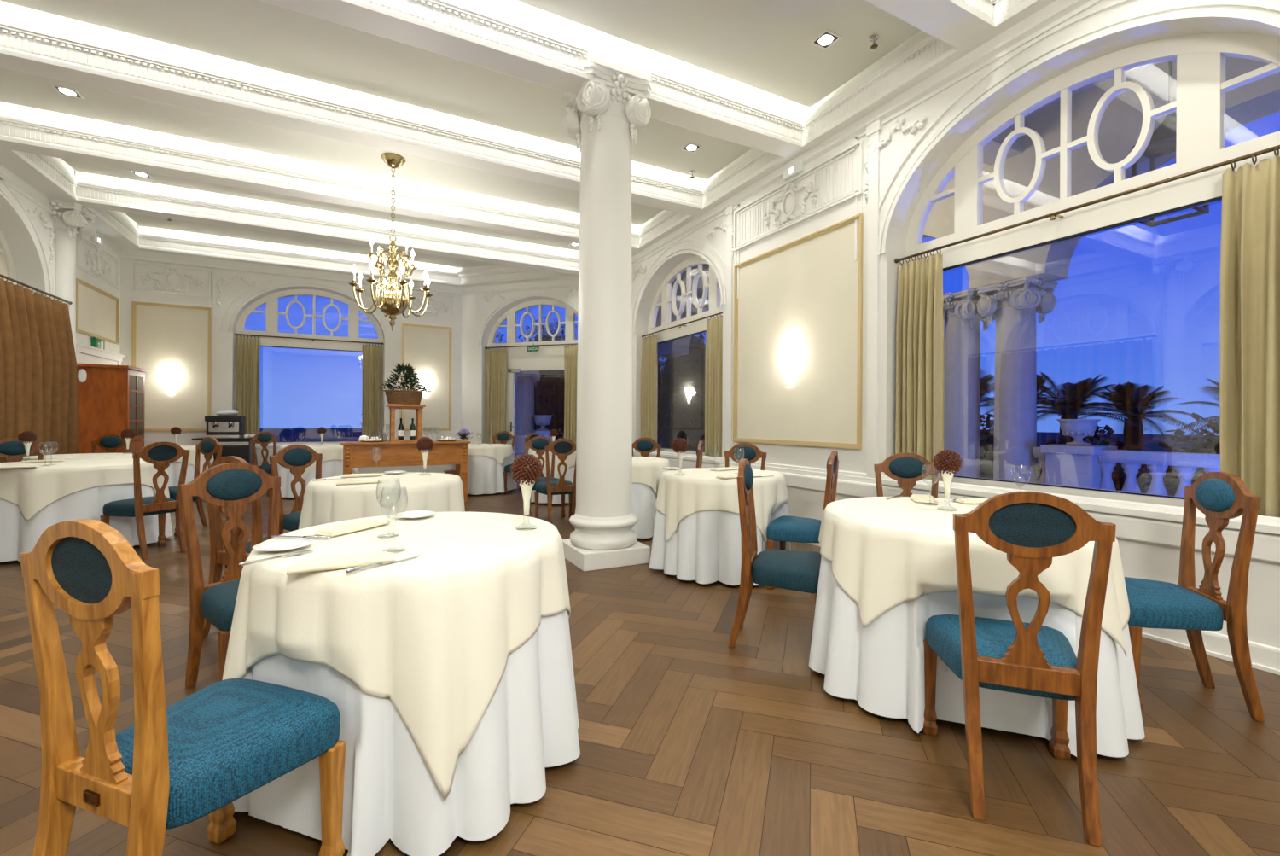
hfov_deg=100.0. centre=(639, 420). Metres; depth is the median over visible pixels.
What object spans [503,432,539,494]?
dining chair
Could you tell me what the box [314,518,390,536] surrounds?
napkin
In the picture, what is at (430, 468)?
trim
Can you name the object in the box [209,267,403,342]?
trim
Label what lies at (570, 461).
overcloth
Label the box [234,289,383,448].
window
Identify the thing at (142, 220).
ceiling panel
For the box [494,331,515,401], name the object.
leafy tree
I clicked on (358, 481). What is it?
napkin
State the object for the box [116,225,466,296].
trim
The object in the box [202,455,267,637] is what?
dining chair
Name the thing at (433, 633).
overcloth
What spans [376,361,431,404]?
potted plant
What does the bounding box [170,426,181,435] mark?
ball
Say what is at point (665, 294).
window
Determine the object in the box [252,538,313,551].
bread plate
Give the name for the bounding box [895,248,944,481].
curtain
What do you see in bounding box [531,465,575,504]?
tablecloth
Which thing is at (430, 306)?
trim
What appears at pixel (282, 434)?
ground
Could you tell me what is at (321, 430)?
ball
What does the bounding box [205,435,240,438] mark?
drip tray
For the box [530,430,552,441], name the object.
pedestal
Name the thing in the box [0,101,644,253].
ceiling beam
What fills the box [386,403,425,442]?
stand
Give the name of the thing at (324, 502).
overcloth
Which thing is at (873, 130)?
trim
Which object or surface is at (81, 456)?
overcloth
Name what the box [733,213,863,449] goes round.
wall panel
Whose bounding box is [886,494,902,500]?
fork
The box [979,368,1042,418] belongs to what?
palm tree
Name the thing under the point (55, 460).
napkin
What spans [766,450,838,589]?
dining chair
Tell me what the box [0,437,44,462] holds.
dining chair
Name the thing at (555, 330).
leafy tree
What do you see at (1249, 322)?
curtain
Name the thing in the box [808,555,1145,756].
tablecloth
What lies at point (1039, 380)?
palm tree
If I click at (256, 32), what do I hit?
ceiling panel
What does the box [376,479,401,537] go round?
wine glass
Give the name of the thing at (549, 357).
arched door frame
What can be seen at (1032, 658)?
dining chair
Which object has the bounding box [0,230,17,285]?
window
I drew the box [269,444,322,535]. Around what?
dining chair
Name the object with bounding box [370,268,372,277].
candle
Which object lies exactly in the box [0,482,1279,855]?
floor
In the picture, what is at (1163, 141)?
lantern
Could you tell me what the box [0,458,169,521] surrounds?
overcloth
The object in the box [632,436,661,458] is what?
dining chair
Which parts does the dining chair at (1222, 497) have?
leg, seat, post, seat rail, crest rail, post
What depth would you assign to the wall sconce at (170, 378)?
8.77 m
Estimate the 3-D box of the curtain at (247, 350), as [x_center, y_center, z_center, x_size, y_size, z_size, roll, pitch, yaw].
[-6.842,-0.454,9.360,0.364,2.088,0.079,0,0,-27]
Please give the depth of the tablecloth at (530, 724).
1.49 m
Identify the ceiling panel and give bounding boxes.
[0,0,752,180]
[0,67,663,225]
[62,158,579,250]
[124,212,499,267]
[515,0,920,107]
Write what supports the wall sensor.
attached to the tall cabinet
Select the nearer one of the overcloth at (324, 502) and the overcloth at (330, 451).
the overcloth at (324, 502)
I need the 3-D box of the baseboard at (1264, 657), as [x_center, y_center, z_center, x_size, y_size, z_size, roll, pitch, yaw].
[2.273,1.135,3.999,0.028,0.118,13.430,0,0,-27]
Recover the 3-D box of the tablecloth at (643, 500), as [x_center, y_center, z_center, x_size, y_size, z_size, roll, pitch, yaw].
[-0.203,0.785,5.759,1.063,0.732,1.013,0,0,16]
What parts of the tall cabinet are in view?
cornice, door, door, pane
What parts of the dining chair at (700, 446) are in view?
post, crest rail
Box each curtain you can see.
[0,277,78,462]
[235,334,260,443]
[361,342,383,440]
[484,347,506,443]
[564,343,577,444]
[640,332,657,450]
[704,313,722,457]
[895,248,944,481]
[1219,146,1279,517]
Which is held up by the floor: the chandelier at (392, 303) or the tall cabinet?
the tall cabinet
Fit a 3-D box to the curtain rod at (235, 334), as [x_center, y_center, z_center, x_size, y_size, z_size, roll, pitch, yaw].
[-5.997,-1.483,9.860,2.320,0.055,0.150,0,0,-27]
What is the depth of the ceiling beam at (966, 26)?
3.60 m
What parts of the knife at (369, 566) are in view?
handle, blade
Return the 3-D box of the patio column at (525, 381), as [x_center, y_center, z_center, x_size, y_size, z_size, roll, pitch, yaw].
[-3.168,-0.149,14.742,0.740,2.660,0.740,0,0,-27]
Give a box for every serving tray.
[360,436,383,442]
[436,436,457,441]
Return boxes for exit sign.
[91,337,104,349]
[527,346,539,351]
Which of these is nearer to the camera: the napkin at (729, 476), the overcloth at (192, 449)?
the napkin at (729, 476)
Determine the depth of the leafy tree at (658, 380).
17.66 m
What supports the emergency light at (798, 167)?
attached to the wall at (853, 460)
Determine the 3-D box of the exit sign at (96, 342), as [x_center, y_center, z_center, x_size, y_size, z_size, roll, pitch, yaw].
[-7.846,-1.102,7.781,0.066,0.160,0.300,0,0,-27]
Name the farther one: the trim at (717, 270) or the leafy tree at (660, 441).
the leafy tree at (660, 441)
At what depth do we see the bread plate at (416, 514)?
2.28 m
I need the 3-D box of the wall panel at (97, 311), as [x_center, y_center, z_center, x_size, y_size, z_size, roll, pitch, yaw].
[-7.880,-1.557,7.813,0.030,0.720,1.390,0,0,-27]
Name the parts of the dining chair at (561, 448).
leg, post, seat, crest rail, seat rail, leg, post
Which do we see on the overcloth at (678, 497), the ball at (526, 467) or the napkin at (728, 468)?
the napkin at (728, 468)
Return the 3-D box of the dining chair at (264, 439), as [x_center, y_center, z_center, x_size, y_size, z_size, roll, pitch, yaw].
[-5.726,0.658,8.373,0.498,0.976,0.460,0,0,18]
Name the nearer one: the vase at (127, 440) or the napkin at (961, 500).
the napkin at (961, 500)
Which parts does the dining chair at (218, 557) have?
post, crest rail, seat rail, seat, post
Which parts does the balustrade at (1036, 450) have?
handrail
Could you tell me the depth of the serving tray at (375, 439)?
7.22 m
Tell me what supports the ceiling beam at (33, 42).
attached to the ceiling
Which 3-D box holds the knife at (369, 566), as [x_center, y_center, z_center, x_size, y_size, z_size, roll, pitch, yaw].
[-0.722,0.401,1.524,0.014,0.012,0.225,0,0,32]
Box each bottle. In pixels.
[397,418,403,439]
[409,418,415,439]
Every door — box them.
[75,343,125,367]
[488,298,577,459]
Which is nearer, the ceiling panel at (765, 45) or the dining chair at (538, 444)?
the ceiling panel at (765, 45)
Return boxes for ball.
[17,430,37,443]
[120,429,135,439]
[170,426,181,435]
[317,426,325,434]
[416,436,434,452]
[510,453,542,485]
[549,429,558,436]
[672,437,687,453]
[932,449,962,474]
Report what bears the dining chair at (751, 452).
on the floor
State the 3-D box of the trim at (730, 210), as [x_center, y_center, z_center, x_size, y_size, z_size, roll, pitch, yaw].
[1.067,-1.074,6.431,0.035,3.080,0.140,0,0,-27]
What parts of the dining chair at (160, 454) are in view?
leg, seat, post, seat rail, crest rail, leg, post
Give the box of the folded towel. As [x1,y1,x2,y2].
[215,409,238,415]
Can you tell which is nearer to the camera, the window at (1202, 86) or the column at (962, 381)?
the window at (1202, 86)
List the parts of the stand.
post, post, crown, post, post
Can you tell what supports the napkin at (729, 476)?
on the overcloth at (678, 497)
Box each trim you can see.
[0,148,139,255]
[0,176,55,297]
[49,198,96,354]
[75,232,119,289]
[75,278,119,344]
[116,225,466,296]
[131,261,210,296]
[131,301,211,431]
[144,442,448,472]
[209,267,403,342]
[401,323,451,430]
[402,290,453,318]
[453,263,578,296]
[477,285,578,345]
[631,0,1091,264]
[631,203,739,333]
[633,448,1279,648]
[725,200,734,459]
[733,139,863,250]
[854,0,1279,261]
[866,113,882,476]
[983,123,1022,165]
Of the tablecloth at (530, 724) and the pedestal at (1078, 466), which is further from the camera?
the pedestal at (1078, 466)
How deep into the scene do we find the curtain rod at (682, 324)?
7.62 m
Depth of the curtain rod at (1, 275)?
6.06 m
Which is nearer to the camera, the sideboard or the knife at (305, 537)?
the knife at (305, 537)
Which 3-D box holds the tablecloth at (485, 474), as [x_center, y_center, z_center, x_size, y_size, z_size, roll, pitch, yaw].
[-2.639,0.770,8.813,1.064,0.732,1.064,0,0,10]
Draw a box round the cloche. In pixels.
[358,435,367,442]
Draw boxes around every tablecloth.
[0,483,172,562]
[166,461,213,486]
[232,609,580,855]
[277,459,360,497]
[447,453,517,494]
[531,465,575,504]
[575,482,657,538]
[649,503,791,585]
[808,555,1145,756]
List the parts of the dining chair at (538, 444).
post, leg, crest rail, seat, post, leg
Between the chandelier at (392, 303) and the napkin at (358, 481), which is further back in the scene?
the chandelier at (392, 303)
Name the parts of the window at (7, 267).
fanlight pane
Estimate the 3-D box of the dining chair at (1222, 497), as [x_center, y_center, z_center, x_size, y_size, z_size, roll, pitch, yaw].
[2.292,0.706,2.351,0.498,0.976,0.460,0,0,18]
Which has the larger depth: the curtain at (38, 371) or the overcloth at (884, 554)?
the curtain at (38, 371)
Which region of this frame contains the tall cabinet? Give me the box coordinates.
[76,363,147,453]
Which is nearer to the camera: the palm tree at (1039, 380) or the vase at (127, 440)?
the vase at (127, 440)
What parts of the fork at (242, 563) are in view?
handle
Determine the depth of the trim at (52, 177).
6.37 m
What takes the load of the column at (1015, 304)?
on the terrace
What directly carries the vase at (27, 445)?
on the overcloth at (32, 490)
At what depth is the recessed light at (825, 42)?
4.24 m
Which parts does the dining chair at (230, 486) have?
post, seat, seat rail, leg, crest rail, post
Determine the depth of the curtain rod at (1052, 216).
3.26 m
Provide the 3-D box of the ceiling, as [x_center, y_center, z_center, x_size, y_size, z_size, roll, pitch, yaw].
[3.979,-4.046,5.968,4.070,0.100,25.000,0,0,-27]
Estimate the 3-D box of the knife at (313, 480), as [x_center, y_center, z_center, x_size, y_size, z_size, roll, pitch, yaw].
[-2.100,0.393,3.616,0.225,0.012,0.014,0,0,-44]
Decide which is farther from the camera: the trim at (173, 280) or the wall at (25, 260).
the trim at (173, 280)
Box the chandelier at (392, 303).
[349,152,432,331]
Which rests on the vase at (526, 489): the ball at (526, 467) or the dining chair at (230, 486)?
the ball at (526, 467)
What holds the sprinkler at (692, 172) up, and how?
attached to the ceiling panel at (256, 32)
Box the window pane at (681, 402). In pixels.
[657,332,705,451]
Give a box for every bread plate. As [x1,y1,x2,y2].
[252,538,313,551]
[384,470,406,473]
[395,510,436,517]
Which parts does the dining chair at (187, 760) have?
post, crest rail, seat rail, post, leg, seat, leg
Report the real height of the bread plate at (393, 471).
0.012 m
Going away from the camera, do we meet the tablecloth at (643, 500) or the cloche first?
the tablecloth at (643, 500)
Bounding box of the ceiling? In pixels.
[680,70,1127,274]
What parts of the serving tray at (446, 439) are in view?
dish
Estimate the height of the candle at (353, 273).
0.115 m
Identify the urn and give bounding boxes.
[532,414,552,430]
[1056,418,1100,445]
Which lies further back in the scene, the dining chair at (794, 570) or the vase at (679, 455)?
the vase at (679, 455)
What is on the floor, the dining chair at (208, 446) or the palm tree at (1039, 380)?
the dining chair at (208, 446)
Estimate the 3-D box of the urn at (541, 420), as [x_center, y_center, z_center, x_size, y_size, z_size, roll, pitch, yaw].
[-2.643,0.055,14.596,0.538,0.410,0.538,0,0,-27]
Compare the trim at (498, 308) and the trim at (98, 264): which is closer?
the trim at (98, 264)
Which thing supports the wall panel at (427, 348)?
attached to the wall at (223, 341)
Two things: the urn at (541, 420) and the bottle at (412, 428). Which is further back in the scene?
the urn at (541, 420)
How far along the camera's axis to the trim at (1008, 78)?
3.53 m
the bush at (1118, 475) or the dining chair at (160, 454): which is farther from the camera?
the bush at (1118, 475)
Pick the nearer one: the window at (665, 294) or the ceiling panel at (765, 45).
the ceiling panel at (765, 45)
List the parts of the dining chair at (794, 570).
post, crest rail, post, seat rail, seat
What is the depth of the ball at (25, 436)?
4.96 m
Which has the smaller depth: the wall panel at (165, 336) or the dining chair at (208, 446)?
the dining chair at (208, 446)
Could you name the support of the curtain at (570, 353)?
hanging from the curtain rod at (573, 343)
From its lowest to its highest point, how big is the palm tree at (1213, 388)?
3.255 m
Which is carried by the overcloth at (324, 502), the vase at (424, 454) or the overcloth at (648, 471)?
the vase at (424, 454)
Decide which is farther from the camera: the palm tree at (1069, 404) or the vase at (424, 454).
the palm tree at (1069, 404)
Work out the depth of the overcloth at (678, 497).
3.91 m
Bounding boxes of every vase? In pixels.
[22,441,32,460]
[124,437,131,449]
[173,433,179,442]
[419,449,430,475]
[515,479,537,529]
[674,450,685,475]
[937,470,957,510]
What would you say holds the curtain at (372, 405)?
hanging from the curtain rod at (235, 334)
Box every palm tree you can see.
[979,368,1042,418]
[980,374,1080,420]
[1036,372,1161,443]
[1077,381,1203,492]
[1145,378,1219,450]
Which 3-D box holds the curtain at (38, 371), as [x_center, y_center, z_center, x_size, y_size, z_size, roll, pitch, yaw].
[-6.571,-0.190,5.572,0.254,2.603,2.495,0,0,-27]
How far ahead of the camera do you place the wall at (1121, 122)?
6.71 m
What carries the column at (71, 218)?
attached to the wall at (25, 260)
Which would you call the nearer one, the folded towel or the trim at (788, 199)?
the trim at (788, 199)
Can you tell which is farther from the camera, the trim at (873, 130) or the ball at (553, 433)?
the ball at (553, 433)
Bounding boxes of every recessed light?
[50,83,84,99]
[129,169,152,178]
[569,243,579,246]
[680,142,702,152]
[809,29,842,50]
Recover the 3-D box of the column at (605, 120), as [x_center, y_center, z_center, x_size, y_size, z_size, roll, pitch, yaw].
[-0.298,-0.972,4.583,0.621,4.300,0.621,0,0,-27]
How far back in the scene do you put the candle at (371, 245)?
5.97 m
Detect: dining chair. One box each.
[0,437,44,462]
[19,518,345,855]
[91,434,132,453]
[99,441,189,558]
[168,436,223,536]
[178,462,280,687]
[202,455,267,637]
[250,431,276,496]
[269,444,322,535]
[492,430,515,452]
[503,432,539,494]
[523,436,565,517]
[534,438,576,523]
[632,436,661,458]
[695,440,703,467]
[724,442,766,470]
[728,458,821,647]
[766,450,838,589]
[873,452,939,497]
[922,490,1116,846]
[1124,471,1265,721]
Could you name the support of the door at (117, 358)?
in the wall at (25, 260)
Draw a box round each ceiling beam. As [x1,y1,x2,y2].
[0,0,709,216]
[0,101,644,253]
[46,169,579,274]
[259,0,808,159]
[863,0,1003,52]
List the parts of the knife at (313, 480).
handle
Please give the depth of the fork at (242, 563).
1.56 m
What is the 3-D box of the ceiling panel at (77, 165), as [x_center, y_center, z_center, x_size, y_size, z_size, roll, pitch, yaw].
[-3.523,-3.050,7.591,6.960,0.018,1.300,0,0,-27]
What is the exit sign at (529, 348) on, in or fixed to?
attached to the wall at (475, 309)
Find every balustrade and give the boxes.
[1032,447,1045,483]
[1098,449,1220,496]
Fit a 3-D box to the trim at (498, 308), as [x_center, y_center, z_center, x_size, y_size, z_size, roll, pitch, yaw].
[-2.054,-2.032,10.404,2.520,1.060,0.035,0,0,18]
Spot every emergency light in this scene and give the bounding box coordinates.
[90,233,102,245]
[782,160,803,180]
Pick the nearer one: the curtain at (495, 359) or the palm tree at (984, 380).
the curtain at (495, 359)
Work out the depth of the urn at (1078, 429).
6.67 m
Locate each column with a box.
[514,370,540,459]
[562,26,651,571]
[942,289,995,477]
[976,276,1058,482]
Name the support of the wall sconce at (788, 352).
attached to the wall at (853, 460)
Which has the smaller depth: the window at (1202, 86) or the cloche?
the window at (1202, 86)
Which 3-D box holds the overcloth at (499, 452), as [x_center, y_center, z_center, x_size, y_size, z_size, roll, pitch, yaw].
[-2.605,0.544,8.839,1.028,0.292,1.030,0,0,-27]
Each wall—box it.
[0,164,120,360]
[119,224,461,445]
[460,274,578,443]
[631,0,1279,475]
[655,57,1279,357]
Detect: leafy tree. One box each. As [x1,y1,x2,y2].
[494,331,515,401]
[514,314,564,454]
[541,320,577,340]
[657,356,666,446]
[657,379,662,436]
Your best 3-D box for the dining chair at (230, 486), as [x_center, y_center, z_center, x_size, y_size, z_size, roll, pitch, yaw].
[-1.705,0.682,2.381,0.498,0.976,0.460,0,0,27]
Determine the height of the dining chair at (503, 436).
0.976 m
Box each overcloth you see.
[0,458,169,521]
[20,453,132,461]
[142,445,214,473]
[221,512,570,799]
[278,443,358,480]
[298,472,465,529]
[450,443,513,465]
[528,448,575,478]
[632,456,669,499]
[655,467,788,543]
[818,496,1129,657]
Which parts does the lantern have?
frame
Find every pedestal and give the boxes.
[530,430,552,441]
[1040,444,1117,488]
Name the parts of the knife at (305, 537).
blade, handle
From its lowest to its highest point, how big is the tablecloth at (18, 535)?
0.732 m
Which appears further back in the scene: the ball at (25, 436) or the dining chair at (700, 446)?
the dining chair at (700, 446)
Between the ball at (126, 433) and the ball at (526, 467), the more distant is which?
the ball at (126, 433)
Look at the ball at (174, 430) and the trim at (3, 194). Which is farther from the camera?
the ball at (174, 430)
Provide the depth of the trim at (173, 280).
8.81 m
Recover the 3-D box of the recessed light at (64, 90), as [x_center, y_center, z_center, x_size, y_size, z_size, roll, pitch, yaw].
[-5.306,-3.047,4.977,0.170,0.008,0.170,0,0,-27]
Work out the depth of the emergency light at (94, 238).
7.68 m
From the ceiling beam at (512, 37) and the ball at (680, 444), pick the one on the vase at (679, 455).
the ball at (680, 444)
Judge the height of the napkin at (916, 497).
0.018 m
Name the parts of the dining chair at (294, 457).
post, seat, crest rail, post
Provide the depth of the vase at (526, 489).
2.03 m
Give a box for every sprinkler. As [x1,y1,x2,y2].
[689,170,695,178]
[869,34,878,49]
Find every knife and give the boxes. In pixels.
[271,535,331,539]
[308,477,346,481]
[345,554,419,573]
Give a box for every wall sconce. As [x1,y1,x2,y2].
[159,369,180,396]
[418,376,432,396]
[779,343,800,387]
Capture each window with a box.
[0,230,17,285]
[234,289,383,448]
[633,256,722,463]
[881,32,1279,534]
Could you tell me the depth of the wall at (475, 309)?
10.81 m
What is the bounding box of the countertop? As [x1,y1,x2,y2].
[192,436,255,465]
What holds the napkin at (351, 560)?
on the overcloth at (433, 633)
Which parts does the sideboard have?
leg, leg, leg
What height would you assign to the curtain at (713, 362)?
1.952 m
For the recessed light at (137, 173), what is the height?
0.008 m
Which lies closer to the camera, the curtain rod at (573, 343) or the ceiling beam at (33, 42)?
the ceiling beam at (33, 42)
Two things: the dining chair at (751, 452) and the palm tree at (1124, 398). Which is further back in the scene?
the palm tree at (1124, 398)
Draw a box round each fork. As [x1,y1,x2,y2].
[238,548,314,565]
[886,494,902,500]
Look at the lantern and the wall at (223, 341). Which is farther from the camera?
the wall at (223, 341)
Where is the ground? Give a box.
[260,428,1219,493]
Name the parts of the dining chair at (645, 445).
post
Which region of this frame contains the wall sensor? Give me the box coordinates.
[77,368,87,382]
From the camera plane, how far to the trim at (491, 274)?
10.46 m
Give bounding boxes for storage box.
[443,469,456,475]
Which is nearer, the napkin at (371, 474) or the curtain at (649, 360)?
the napkin at (371, 474)
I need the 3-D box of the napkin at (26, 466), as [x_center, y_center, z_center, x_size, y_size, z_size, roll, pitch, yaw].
[-5.034,0.371,4.321,0.270,0.018,0.117,0,0,-39]
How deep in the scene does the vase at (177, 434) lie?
7.76 m
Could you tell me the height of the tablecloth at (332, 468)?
0.732 m
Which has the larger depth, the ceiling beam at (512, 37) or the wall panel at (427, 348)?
the wall panel at (427, 348)
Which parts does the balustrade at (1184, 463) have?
handrail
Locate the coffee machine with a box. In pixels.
[204,415,245,438]
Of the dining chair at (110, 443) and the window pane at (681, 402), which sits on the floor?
the dining chair at (110, 443)
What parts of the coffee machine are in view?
plate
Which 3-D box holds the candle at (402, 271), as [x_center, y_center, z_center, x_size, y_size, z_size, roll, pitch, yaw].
[-2.609,-1.583,5.893,0.026,0.115,0.026,0,0,-27]
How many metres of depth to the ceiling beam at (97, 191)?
7.75 m
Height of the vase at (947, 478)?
0.186 m
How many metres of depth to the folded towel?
8.77 m
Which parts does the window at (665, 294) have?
sill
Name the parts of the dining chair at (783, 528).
leg, leg, seat, post, crest rail, post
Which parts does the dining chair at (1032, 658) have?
leg, post, seat, seat rail, crest rail, leg, post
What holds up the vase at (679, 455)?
on the overcloth at (678, 497)
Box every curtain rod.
[0,273,72,304]
[234,332,383,344]
[484,343,577,348]
[641,311,722,337]
[894,145,1279,262]
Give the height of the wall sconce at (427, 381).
0.440 m
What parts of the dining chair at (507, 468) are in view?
leg, seat, crest rail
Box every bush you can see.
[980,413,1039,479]
[1036,424,1151,493]
[1138,412,1220,495]
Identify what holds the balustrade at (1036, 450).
on the terrace
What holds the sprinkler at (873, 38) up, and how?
attached to the ceiling panel at (765, 45)
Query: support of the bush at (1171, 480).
on the ground
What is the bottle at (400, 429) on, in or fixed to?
in the stand
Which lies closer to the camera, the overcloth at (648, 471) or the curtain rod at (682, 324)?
the overcloth at (648, 471)
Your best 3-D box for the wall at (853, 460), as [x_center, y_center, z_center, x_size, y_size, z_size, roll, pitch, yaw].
[2.459,-1.115,4.088,0.300,4.620,13.430,0,0,-27]
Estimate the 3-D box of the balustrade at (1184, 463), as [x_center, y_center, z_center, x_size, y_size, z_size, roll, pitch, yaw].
[6.417,0.798,5.050,0.260,0.880,3.512,0,0,-27]
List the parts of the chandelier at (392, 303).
bulb, bulb, arm, bulb, bulb, arm, arm, arm, arm, chain, arm, bulb, arm, bulb, arm, arm, bulb, arm, arm, bulb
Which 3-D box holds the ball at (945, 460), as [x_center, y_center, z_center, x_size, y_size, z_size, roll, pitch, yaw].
[1.453,0.197,2.539,0.123,0.119,0.123,0,0,-42]
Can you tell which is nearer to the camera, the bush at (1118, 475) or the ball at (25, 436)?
the ball at (25, 436)
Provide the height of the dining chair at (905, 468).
0.976 m
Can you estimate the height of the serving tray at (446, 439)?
0.070 m
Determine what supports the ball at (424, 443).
on the vase at (424, 454)
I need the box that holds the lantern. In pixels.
[1131,60,1209,226]
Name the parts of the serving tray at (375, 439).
dish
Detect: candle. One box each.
[352,272,354,280]
[370,244,372,252]
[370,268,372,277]
[401,270,403,279]
[424,277,426,285]
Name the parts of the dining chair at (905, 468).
post, crest rail, post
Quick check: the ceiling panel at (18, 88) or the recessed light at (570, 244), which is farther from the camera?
the recessed light at (570, 244)
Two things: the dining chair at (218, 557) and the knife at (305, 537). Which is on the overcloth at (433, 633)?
the knife at (305, 537)
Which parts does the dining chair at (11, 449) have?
post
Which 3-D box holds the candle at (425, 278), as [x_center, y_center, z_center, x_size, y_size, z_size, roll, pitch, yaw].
[-2.462,-1.582,6.161,0.026,0.115,0.026,0,0,-27]
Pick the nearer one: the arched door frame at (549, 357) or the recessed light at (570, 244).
the recessed light at (570, 244)
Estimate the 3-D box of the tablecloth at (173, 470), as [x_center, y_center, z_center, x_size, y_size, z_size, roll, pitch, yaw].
[-6.686,0.746,7.774,0.911,0.732,0.927,0,0,-27]
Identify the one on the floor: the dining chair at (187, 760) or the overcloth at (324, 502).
the dining chair at (187, 760)
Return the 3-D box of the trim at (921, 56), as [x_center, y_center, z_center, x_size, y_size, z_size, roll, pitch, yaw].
[1.926,-2.989,4.708,0.102,0.880,15.850,0,0,-27]
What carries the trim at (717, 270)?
attached to the wall at (853, 460)
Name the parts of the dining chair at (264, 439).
post, crest rail, seat, leg, post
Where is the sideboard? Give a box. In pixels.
[340,440,470,501]
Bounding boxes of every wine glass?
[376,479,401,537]
[379,488,407,552]
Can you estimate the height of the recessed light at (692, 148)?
0.008 m
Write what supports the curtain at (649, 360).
hanging from the curtain rod at (682, 324)
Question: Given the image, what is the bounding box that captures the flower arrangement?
[454,428,472,440]
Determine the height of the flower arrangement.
0.268 m
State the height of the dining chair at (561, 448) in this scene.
0.976 m
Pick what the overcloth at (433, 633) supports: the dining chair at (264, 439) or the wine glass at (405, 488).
the wine glass at (405, 488)
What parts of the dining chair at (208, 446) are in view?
leg, seat, post, crest rail, post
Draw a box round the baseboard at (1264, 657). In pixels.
[808,542,1279,674]
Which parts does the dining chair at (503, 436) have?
crest rail, post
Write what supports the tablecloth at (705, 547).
on the floor
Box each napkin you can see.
[0,465,40,468]
[21,459,66,462]
[286,551,395,575]
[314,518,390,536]
[336,479,382,484]
[340,472,382,477]
[709,466,738,471]
[715,474,738,478]
[909,494,937,503]
[955,498,989,503]

